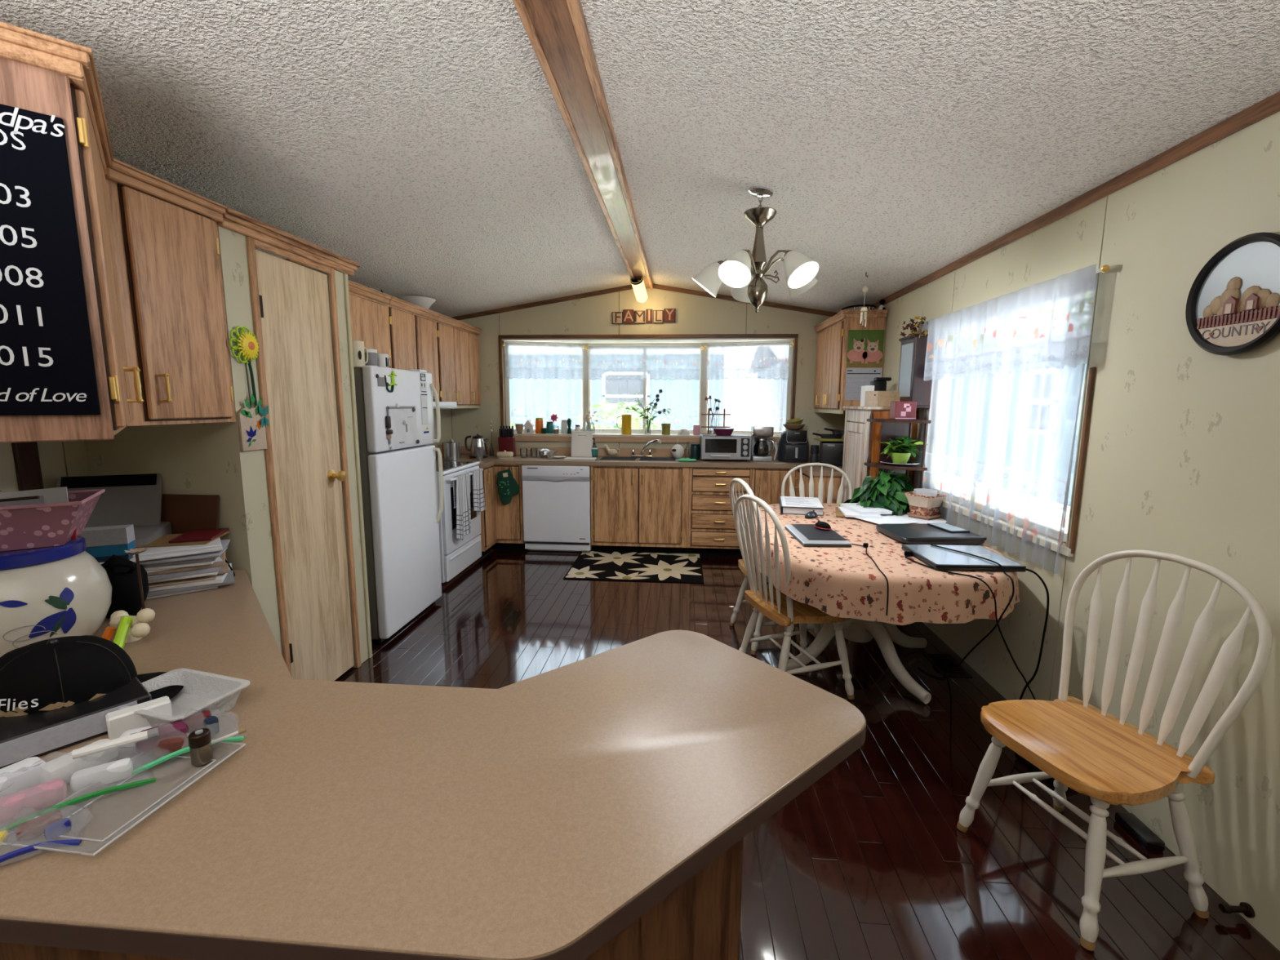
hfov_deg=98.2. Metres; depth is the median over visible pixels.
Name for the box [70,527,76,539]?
envelope
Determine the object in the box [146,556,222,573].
magazine
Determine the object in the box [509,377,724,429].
house
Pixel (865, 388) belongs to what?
carton
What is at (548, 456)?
strainer
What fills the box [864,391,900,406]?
wooden box
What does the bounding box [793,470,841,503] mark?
base cabinet
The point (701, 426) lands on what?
shelf
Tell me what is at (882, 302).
cow figurine
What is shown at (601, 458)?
sink
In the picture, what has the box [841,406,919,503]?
shelf unit
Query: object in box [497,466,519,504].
oven mitt
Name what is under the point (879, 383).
radio
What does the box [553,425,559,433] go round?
box
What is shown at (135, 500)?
printer
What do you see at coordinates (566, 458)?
mat
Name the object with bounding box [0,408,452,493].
wall
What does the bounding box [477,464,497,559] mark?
base cabinet
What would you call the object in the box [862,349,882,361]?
print
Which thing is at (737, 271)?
chandelier
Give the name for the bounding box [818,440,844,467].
toaster
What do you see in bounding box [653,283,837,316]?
trim
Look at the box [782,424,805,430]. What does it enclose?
bowl
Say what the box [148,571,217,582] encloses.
magazine
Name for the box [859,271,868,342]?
wind chime
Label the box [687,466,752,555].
base cabinet
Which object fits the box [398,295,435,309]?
bowl
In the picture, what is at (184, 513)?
hardboard
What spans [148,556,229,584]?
magazine
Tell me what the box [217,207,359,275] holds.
trim
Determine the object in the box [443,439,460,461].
canister
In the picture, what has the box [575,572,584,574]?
print
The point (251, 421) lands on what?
flower hanging
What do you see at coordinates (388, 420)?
magnet
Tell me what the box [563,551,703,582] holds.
kitchen rug
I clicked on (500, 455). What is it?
butter dish
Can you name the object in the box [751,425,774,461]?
coffee maker
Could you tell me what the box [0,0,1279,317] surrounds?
ceiling
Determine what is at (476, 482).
tea towel
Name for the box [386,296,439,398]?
upper cabinet
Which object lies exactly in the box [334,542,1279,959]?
floor
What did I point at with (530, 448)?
glass mug
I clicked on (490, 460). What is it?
countertop
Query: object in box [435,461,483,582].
stove
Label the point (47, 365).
wall sign
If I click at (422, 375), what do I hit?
price card
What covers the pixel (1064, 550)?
trim
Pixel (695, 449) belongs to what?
canister
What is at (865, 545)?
cable
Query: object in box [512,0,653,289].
ridge beam
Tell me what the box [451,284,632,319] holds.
trim
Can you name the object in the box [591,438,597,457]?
soap bottle
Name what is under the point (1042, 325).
lace curtain
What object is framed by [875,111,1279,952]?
wall
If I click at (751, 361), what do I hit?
lace curtain
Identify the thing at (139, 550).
flower
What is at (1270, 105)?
trim
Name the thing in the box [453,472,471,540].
tea towel
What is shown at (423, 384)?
note
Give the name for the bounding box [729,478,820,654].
chair
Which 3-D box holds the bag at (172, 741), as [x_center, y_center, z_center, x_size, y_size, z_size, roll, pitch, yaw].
[-0.927,0.506,1.108,0.212,0.062,0.140,-7,11,-43]
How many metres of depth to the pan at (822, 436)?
4.83 m
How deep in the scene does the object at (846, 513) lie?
3.41 m
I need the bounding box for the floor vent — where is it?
[923,653,972,677]
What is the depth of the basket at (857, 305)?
4.58 m
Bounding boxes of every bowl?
[0,488,105,551]
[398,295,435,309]
[713,427,733,435]
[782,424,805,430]
[785,417,803,424]
[785,423,804,425]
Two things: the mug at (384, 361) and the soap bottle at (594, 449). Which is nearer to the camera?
the mug at (384, 361)
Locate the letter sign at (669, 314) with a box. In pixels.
[612,308,675,324]
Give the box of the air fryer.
[777,430,808,462]
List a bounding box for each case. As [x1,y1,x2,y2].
[897,333,931,408]
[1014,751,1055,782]
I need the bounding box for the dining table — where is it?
[777,617,931,704]
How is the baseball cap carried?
on the countertop at (541, 816)
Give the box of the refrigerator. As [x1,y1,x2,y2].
[353,365,443,642]
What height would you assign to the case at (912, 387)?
0.475 m
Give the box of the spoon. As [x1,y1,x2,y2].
[773,442,777,460]
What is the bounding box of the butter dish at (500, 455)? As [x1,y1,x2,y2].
[496,450,514,458]
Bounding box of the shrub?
[575,396,663,429]
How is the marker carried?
on the countertop at (541, 816)
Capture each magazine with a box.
[98,542,222,564]
[133,537,221,556]
[134,551,220,562]
[135,538,230,564]
[142,543,228,568]
[144,546,227,570]
[146,551,225,576]
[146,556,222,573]
[146,566,234,597]
[146,586,217,599]
[147,566,220,581]
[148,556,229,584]
[148,563,231,591]
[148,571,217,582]
[148,574,217,587]
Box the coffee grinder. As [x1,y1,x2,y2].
[809,444,818,462]
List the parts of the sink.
bowl, bowl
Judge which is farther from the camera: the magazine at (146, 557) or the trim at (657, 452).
the trim at (657, 452)
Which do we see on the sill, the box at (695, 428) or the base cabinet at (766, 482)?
the box at (695, 428)
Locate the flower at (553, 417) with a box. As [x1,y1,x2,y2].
[550,413,558,425]
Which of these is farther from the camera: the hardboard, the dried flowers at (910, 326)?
the dried flowers at (910, 326)
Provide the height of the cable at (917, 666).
0.027 m
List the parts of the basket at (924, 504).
pale panel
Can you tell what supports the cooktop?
in the stove
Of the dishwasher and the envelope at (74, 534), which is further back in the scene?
the dishwasher
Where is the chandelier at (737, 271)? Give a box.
[692,186,818,312]
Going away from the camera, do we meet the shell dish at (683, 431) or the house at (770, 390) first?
the shell dish at (683, 431)
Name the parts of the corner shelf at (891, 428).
post, panel, post, post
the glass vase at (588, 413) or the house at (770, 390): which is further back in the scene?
the house at (770, 390)
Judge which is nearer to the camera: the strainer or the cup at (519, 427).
the strainer
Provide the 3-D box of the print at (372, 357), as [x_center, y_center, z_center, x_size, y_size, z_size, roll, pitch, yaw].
[-1.618,-0.723,3.320,0.085,0.075,0.085,1,8,4]
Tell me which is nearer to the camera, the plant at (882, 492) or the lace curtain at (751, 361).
the plant at (882, 492)
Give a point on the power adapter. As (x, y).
(1135, 827)
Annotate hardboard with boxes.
[160,493,219,533]
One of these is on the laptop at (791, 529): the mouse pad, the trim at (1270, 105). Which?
the mouse pad
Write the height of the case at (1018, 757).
0.050 m
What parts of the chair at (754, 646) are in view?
leg, seat, leg, leg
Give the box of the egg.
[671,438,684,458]
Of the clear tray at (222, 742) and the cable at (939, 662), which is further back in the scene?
the cable at (939, 662)
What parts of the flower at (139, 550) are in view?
stem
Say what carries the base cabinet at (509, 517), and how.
on the floor
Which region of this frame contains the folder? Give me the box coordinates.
[168,527,229,542]
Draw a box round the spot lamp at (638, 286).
[630,277,647,302]
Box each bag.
[0,738,155,831]
[0,810,81,862]
[107,710,244,785]
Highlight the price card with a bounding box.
[420,373,425,381]
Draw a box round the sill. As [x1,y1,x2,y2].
[513,432,780,438]
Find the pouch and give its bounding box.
[100,554,149,618]
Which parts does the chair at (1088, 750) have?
leg, leg, leg, seat, leg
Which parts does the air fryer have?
basket drawer, control panel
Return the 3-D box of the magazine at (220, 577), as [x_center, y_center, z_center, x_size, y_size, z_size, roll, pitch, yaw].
[-1.744,0.367,2.053,0.350,0.015,0.232,-4,9,-29]
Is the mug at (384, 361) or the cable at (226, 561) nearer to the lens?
the cable at (226, 561)
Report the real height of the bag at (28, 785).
0.073 m
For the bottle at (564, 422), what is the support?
on the sill
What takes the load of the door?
in the wall at (198, 458)
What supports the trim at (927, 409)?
attached to the wall at (1182, 459)
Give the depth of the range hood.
4.60 m
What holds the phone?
on the laptop at (913, 534)
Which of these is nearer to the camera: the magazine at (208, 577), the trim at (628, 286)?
the magazine at (208, 577)
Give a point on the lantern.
(528, 425)
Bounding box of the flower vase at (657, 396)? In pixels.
[623,389,672,434]
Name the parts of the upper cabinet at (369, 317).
crown, door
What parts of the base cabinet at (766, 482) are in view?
door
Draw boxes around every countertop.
[0,568,866,959]
[435,453,842,476]
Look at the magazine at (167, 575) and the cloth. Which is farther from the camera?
the cloth
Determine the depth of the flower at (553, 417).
5.93 m
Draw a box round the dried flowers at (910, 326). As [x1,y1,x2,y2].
[898,315,928,342]
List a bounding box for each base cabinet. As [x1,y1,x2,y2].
[0,837,743,959]
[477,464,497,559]
[493,464,527,550]
[590,465,688,553]
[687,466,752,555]
[751,467,797,514]
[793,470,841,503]
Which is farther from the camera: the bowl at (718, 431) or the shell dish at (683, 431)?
the shell dish at (683, 431)
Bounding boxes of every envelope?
[0,486,68,503]
[0,495,44,506]
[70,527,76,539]
[135,531,230,547]
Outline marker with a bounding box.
[112,616,133,648]
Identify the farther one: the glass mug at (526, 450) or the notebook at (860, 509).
the glass mug at (526, 450)
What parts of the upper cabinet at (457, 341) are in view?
door, crown, door, door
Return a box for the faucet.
[631,439,661,457]
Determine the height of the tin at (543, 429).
0.060 m
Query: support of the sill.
attached to the wall at (695, 314)
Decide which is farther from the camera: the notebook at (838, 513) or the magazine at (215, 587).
the notebook at (838, 513)
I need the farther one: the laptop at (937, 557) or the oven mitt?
the oven mitt
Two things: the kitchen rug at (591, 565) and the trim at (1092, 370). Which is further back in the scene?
the kitchen rug at (591, 565)
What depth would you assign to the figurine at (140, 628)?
1.57 m
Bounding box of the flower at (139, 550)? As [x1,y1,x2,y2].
[124,546,147,608]
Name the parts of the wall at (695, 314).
panel, panel, panel, panel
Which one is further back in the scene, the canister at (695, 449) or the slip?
the canister at (695, 449)
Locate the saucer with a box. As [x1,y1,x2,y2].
[553,455,565,457]
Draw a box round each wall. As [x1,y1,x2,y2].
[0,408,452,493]
[84,222,368,667]
[451,288,845,471]
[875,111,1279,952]
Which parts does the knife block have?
knife handle, knife handle, knife handle, knife handle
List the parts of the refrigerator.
freezer door, door, handle, handle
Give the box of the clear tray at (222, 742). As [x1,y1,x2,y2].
[0,737,245,856]
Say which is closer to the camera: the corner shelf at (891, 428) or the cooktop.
the corner shelf at (891, 428)
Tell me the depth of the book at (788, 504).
3.57 m
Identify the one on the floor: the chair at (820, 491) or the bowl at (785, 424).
the chair at (820, 491)
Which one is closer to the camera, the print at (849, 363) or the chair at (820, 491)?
the chair at (820, 491)
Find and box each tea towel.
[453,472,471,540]
[469,467,484,513]
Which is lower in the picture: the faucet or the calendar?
the faucet
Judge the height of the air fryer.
0.300 m
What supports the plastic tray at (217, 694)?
on the countertop at (541, 816)
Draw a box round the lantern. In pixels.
[523,419,534,433]
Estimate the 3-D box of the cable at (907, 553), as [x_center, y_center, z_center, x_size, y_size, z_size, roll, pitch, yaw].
[1.494,0.718,2.416,0.576,0.714,0.416,1,8,4]
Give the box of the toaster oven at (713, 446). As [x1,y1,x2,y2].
[699,434,751,461]
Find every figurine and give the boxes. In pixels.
[102,608,155,643]
[878,298,885,309]
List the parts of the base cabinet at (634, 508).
door, door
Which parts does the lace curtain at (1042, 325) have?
panel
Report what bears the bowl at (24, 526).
on the cookie jar at (53, 592)
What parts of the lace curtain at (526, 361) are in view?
panel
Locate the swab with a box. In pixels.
[211,727,247,744]
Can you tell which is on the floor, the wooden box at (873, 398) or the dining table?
the dining table
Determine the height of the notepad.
0.200 m
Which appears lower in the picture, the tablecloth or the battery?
the battery
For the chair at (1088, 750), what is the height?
1.008 m
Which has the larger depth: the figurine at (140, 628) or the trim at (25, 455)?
the trim at (25, 455)
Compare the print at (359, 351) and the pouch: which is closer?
the pouch
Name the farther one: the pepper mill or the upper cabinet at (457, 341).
the pepper mill
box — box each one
[0,676,151,768]
[105,696,172,740]
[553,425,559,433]
[693,425,700,435]
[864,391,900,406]
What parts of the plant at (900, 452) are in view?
pot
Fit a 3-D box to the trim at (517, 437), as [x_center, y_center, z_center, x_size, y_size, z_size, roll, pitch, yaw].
[0.046,-0.415,5.696,2.940,0.060,0.030,1,8,4]
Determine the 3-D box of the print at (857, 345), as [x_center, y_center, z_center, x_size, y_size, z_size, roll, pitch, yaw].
[1.781,-1.088,4.509,0.088,0.083,0.001,1,8,4]
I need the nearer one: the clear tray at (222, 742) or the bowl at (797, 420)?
the clear tray at (222, 742)
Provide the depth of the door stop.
1.57 m
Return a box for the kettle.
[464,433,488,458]
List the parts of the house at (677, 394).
pane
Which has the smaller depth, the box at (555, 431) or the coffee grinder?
the coffee grinder
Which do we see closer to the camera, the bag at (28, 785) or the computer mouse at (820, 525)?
the bag at (28, 785)
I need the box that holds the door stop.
[1218,902,1255,917]
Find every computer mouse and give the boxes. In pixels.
[804,510,817,518]
[813,520,831,530]
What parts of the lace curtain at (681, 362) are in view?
panel, panel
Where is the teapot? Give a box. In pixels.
[537,447,555,457]
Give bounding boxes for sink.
[595,456,679,462]
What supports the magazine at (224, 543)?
on the magazine at (211, 559)
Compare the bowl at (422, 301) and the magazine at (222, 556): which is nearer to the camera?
the magazine at (222, 556)
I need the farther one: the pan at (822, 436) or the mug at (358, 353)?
the pan at (822, 436)
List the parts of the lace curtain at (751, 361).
panel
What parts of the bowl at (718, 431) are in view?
lid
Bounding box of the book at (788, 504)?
[778,496,823,515]
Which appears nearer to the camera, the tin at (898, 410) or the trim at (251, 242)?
the trim at (251, 242)
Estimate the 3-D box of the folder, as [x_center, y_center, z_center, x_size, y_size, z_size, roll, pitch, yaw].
[-1.709,0.214,2.155,0.130,0.008,0.190,-2,8,-19]
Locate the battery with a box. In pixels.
[187,728,213,765]
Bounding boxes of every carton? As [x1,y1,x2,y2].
[78,524,135,562]
[860,385,874,406]
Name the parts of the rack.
post, post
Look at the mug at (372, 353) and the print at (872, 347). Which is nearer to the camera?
the mug at (372, 353)
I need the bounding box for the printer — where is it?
[56,473,172,546]
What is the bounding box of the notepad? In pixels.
[420,394,428,424]
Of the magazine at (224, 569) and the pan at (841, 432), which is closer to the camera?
the magazine at (224, 569)
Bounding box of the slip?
[377,377,386,386]
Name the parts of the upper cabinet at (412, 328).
door, crown, door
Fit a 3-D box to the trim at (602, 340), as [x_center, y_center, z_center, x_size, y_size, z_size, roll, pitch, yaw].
[0.067,-1.448,5.758,2.960,0.022,0.380,1,8,4]
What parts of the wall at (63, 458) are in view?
panel, panel, panel, panel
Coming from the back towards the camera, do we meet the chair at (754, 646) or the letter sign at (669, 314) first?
the letter sign at (669, 314)
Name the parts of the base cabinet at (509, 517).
door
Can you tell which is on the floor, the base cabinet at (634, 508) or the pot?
the base cabinet at (634, 508)
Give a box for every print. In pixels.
[358,350,361,359]
[364,352,377,365]
[385,357,389,366]
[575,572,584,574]
[622,576,631,579]
[846,360,882,367]
[847,349,866,361]
[853,341,864,351]
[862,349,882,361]
[866,342,878,352]
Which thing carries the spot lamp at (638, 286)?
attached to the ridge beam
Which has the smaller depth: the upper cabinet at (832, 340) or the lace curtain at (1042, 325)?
the lace curtain at (1042, 325)
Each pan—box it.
[812,432,843,439]
[823,427,844,435]
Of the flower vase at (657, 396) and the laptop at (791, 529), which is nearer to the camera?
the laptop at (791, 529)
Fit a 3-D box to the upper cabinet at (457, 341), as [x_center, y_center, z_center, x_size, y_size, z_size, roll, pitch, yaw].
[-1.831,-1.084,5.259,0.364,0.805,0.985,1,8,4]
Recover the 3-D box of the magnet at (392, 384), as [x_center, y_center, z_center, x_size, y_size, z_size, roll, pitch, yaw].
[-1.479,-0.586,3.294,0.016,0.130,0.132,1,8,4]
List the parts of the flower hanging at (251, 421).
cord, painted flower, flower, painted flower, stem, painted flower, painted flower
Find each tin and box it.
[541,427,546,433]
[889,401,916,419]
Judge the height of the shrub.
2.097 m
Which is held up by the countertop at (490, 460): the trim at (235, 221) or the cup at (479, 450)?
the cup at (479, 450)
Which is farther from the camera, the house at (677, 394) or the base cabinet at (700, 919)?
the house at (677, 394)
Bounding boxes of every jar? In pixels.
[0,535,111,657]
[535,417,543,433]
[546,421,553,433]
[585,422,595,433]
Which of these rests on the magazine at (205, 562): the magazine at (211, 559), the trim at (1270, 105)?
the magazine at (211, 559)
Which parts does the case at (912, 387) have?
glass, moulding, moulding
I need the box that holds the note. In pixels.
[420,382,426,392]
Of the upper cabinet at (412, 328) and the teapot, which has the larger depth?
the teapot
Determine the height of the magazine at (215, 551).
0.006 m
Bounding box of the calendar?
[844,329,884,399]
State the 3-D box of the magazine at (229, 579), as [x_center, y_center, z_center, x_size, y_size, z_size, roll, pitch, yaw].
[-1.725,0.382,2.053,0.356,0.012,0.234,-6,10,-37]
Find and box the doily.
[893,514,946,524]
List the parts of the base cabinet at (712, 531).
drawer, drawer, drawer, drawer, drawer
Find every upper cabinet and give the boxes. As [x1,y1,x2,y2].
[0,21,143,443]
[104,158,235,426]
[283,258,391,368]
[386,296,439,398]
[432,313,481,408]
[813,309,888,413]
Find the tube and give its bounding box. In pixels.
[71,727,159,759]
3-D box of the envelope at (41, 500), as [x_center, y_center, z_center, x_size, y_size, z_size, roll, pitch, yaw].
[-1.769,0.113,1.490,0.242,0.117,0.034,-6,10,-39]
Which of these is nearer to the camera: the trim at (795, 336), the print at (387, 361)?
the print at (387, 361)
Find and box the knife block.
[497,426,515,457]
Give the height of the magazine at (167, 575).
0.015 m
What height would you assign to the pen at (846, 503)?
0.008 m
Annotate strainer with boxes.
[546,448,561,458]
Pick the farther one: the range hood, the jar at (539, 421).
the jar at (539, 421)
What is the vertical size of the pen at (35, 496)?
0.020 m
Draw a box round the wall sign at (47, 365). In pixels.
[0,103,100,415]
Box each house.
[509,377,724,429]
[755,378,786,431]
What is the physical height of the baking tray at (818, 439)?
0.022 m
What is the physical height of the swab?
0.025 m
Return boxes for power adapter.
[1115,812,1164,851]
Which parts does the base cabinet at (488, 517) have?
door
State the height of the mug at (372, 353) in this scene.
0.115 m
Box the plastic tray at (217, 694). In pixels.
[118,668,249,727]
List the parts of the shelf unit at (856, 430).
door, frame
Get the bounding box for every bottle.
[560,419,567,433]
[575,424,580,434]
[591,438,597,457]
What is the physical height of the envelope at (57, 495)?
0.139 m
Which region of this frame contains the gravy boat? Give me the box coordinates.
[604,444,619,455]
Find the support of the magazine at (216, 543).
on the magazine at (146, 557)
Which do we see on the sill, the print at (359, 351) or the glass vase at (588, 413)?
the glass vase at (588, 413)
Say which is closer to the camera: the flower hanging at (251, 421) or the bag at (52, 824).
the bag at (52, 824)
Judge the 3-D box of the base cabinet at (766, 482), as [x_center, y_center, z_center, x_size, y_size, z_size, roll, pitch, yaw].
[1.262,0.284,5.391,0.410,0.862,0.554,1,8,4]
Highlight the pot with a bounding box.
[661,423,671,435]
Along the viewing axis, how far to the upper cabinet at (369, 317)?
3.69 m
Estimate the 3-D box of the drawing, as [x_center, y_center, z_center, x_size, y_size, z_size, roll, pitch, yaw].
[-1.470,-0.340,3.447,0.008,0.245,0.366,1,8,4]
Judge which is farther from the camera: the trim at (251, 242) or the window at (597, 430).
the window at (597, 430)
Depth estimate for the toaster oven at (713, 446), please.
5.23 m
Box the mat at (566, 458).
[564,457,596,460]
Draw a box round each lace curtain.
[502,342,585,430]
[585,345,703,429]
[704,342,794,432]
[913,263,1110,573]
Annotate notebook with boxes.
[835,506,848,517]
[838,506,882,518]
[840,504,892,514]
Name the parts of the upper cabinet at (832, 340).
door, door, door, crown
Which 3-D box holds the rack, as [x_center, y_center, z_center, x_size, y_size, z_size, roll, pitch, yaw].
[0.784,-0.666,5.716,0.300,0.409,0.093,1,8,4]
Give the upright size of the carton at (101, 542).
0.262 m
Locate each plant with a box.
[842,468,913,515]
[880,435,927,466]
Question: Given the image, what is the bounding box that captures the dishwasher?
[521,464,591,551]
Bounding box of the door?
[254,248,354,680]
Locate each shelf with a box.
[701,413,730,415]
[701,426,730,427]
[863,408,931,488]
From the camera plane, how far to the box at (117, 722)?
1.15 m
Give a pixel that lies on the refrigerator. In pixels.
(402, 516)
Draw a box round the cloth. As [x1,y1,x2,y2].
[677,457,696,461]
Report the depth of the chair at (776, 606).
2.73 m
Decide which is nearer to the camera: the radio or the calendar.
the radio
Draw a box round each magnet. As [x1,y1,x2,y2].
[384,370,397,392]
[385,415,392,439]
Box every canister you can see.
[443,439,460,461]
[689,443,700,459]
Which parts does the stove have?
glass, oven door, drawer, handle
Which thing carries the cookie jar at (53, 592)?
on the countertop at (541, 816)
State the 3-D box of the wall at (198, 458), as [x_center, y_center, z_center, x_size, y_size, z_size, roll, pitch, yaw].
[-1.906,0.002,2.666,0.670,2.140,0.805,1,8,4]
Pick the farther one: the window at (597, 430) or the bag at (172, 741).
the window at (597, 430)
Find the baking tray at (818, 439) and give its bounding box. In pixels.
[813,438,844,441]
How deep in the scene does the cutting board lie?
5.58 m
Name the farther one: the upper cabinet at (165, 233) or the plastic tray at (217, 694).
the upper cabinet at (165, 233)
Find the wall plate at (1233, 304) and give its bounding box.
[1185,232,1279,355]
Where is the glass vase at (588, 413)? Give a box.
[583,410,598,433]
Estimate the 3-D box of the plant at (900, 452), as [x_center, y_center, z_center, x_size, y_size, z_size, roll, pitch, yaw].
[1.699,-0.196,3.646,0.241,0.189,0.289,-5,10,-36]
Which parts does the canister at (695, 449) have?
lid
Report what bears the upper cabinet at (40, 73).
attached to the wall at (63, 458)
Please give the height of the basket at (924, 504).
0.175 m
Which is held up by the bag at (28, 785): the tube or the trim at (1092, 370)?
the tube
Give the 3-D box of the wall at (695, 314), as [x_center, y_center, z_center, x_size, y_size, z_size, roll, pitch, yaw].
[0.042,-0.647,5.730,4.240,2.720,0.100,1,8,4]
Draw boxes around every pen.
[0,495,39,502]
[837,502,857,504]
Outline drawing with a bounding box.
[386,405,417,447]
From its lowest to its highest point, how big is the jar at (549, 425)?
0.125 m
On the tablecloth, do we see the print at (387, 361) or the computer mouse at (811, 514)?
the computer mouse at (811, 514)
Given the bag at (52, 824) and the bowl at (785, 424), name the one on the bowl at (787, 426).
the bowl at (785, 424)
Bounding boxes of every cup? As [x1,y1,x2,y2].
[475,446,483,461]
[515,423,523,433]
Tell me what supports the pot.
on the sill
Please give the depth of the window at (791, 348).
5.65 m
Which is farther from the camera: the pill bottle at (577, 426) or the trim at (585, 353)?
the trim at (585, 353)
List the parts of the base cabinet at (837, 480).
door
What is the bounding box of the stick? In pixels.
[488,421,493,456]
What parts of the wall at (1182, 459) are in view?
panel, panel, panel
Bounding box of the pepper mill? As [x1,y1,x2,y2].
[567,417,571,434]
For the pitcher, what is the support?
on the sill
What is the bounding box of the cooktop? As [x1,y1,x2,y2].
[435,462,479,475]
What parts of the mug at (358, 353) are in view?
handle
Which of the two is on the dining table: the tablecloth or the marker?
the tablecloth
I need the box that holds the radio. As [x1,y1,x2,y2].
[870,377,891,391]
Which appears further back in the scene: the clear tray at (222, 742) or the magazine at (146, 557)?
the magazine at (146, 557)
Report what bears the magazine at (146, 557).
on the magazine at (215, 551)
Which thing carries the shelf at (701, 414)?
attached to the rack
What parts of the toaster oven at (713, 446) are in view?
handle, door glass, door frame, control panel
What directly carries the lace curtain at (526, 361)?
hanging from the wall at (695, 314)
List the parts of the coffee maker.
tank, jug handle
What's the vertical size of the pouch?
0.200 m
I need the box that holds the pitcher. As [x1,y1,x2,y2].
[616,414,631,434]
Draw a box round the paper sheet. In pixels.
[843,514,918,524]
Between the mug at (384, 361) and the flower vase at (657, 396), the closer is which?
the mug at (384, 361)
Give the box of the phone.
[927,523,969,533]
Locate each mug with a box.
[351,340,368,367]
[364,348,377,366]
[377,353,390,368]
[520,448,529,457]
[529,448,537,457]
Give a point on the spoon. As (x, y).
(775, 443)
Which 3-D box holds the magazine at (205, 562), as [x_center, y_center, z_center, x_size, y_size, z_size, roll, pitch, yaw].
[-1.750,0.294,2.039,0.336,0.009,0.250,-4,9,-26]
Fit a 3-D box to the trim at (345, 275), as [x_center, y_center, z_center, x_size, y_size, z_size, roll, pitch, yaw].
[-1.535,-0.029,3.024,0.013,2.105,0.024,1,8,4]
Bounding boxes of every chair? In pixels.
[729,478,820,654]
[733,494,854,699]
[781,462,852,503]
[956,549,1272,951]
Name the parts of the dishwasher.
control panel, door panel, kick plate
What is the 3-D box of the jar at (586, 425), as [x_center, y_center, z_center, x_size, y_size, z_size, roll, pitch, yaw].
[-0.535,-0.559,5.940,0.110,0.120,0.110,1,8,4]
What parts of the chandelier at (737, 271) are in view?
lamp shade, lamp shade, bulb, lamp shade, arm, lamp shade, arm, arm, lamp shade, lamp shade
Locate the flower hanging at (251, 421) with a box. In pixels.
[229,325,269,451]
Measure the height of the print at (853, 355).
0.102 m
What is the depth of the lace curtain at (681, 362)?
5.88 m
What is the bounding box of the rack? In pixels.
[701,395,730,434]
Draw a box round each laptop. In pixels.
[784,524,851,546]
[875,524,986,544]
[901,544,1026,572]
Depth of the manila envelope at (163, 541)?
2.06 m
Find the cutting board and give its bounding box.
[571,431,592,457]
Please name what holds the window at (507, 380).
in the wall at (695, 314)
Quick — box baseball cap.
[0,635,183,716]
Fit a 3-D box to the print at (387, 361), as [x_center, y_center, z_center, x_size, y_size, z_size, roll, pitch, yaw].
[-1.553,-0.724,3.406,0.008,0.055,0.028,1,8,4]
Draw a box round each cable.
[225,558,235,577]
[851,542,888,615]
[903,551,1035,699]
[917,666,946,679]
[930,544,1014,678]
[1019,568,1048,699]
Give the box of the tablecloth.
[747,502,1019,625]
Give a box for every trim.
[11,441,44,491]
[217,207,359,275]
[245,235,360,677]
[343,273,372,657]
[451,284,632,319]
[460,445,819,458]
[497,333,798,428]
[502,337,794,343]
[513,435,779,444]
[582,343,589,431]
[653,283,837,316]
[699,342,707,434]
[866,91,1279,309]
[924,408,928,460]
[942,501,1073,557]
[1068,366,1096,554]
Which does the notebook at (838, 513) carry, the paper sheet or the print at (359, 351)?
the paper sheet
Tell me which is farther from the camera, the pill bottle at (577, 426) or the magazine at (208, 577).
the pill bottle at (577, 426)
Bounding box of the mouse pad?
[791,524,846,540]
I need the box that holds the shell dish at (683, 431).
[676,428,690,435]
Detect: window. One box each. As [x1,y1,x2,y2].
[503,341,582,433]
[589,342,701,433]
[706,340,793,435]
[933,364,1086,542]
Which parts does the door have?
knob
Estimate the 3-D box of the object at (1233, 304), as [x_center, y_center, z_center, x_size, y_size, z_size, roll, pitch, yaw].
[1.734,-0.532,1.601,0.030,0.336,0.336,1,8,4]
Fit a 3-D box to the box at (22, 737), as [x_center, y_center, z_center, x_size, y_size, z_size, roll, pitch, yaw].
[-1.215,0.502,1.124,0.152,0.055,0.320,6,10,37]
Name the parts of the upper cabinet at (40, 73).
crown, door, door, handle, handle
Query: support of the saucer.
on the countertop at (490, 460)
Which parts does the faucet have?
spout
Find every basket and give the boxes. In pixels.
[840,304,876,310]
[904,488,946,519]
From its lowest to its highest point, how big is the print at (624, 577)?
0.001 m
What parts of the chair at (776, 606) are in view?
leg, leg, seat, leg, leg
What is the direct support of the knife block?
on the countertop at (490, 460)
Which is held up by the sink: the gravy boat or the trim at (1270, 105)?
the gravy boat
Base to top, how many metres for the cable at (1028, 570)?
0.754 m
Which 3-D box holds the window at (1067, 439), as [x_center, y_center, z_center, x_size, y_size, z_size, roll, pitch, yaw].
[1.915,-0.361,2.957,0.050,1.100,1.400,1,8,4]
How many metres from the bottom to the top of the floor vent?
0.005 m
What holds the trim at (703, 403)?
attached to the wall at (695, 314)
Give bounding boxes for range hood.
[433,401,457,408]
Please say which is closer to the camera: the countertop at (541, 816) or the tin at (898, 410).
the countertop at (541, 816)

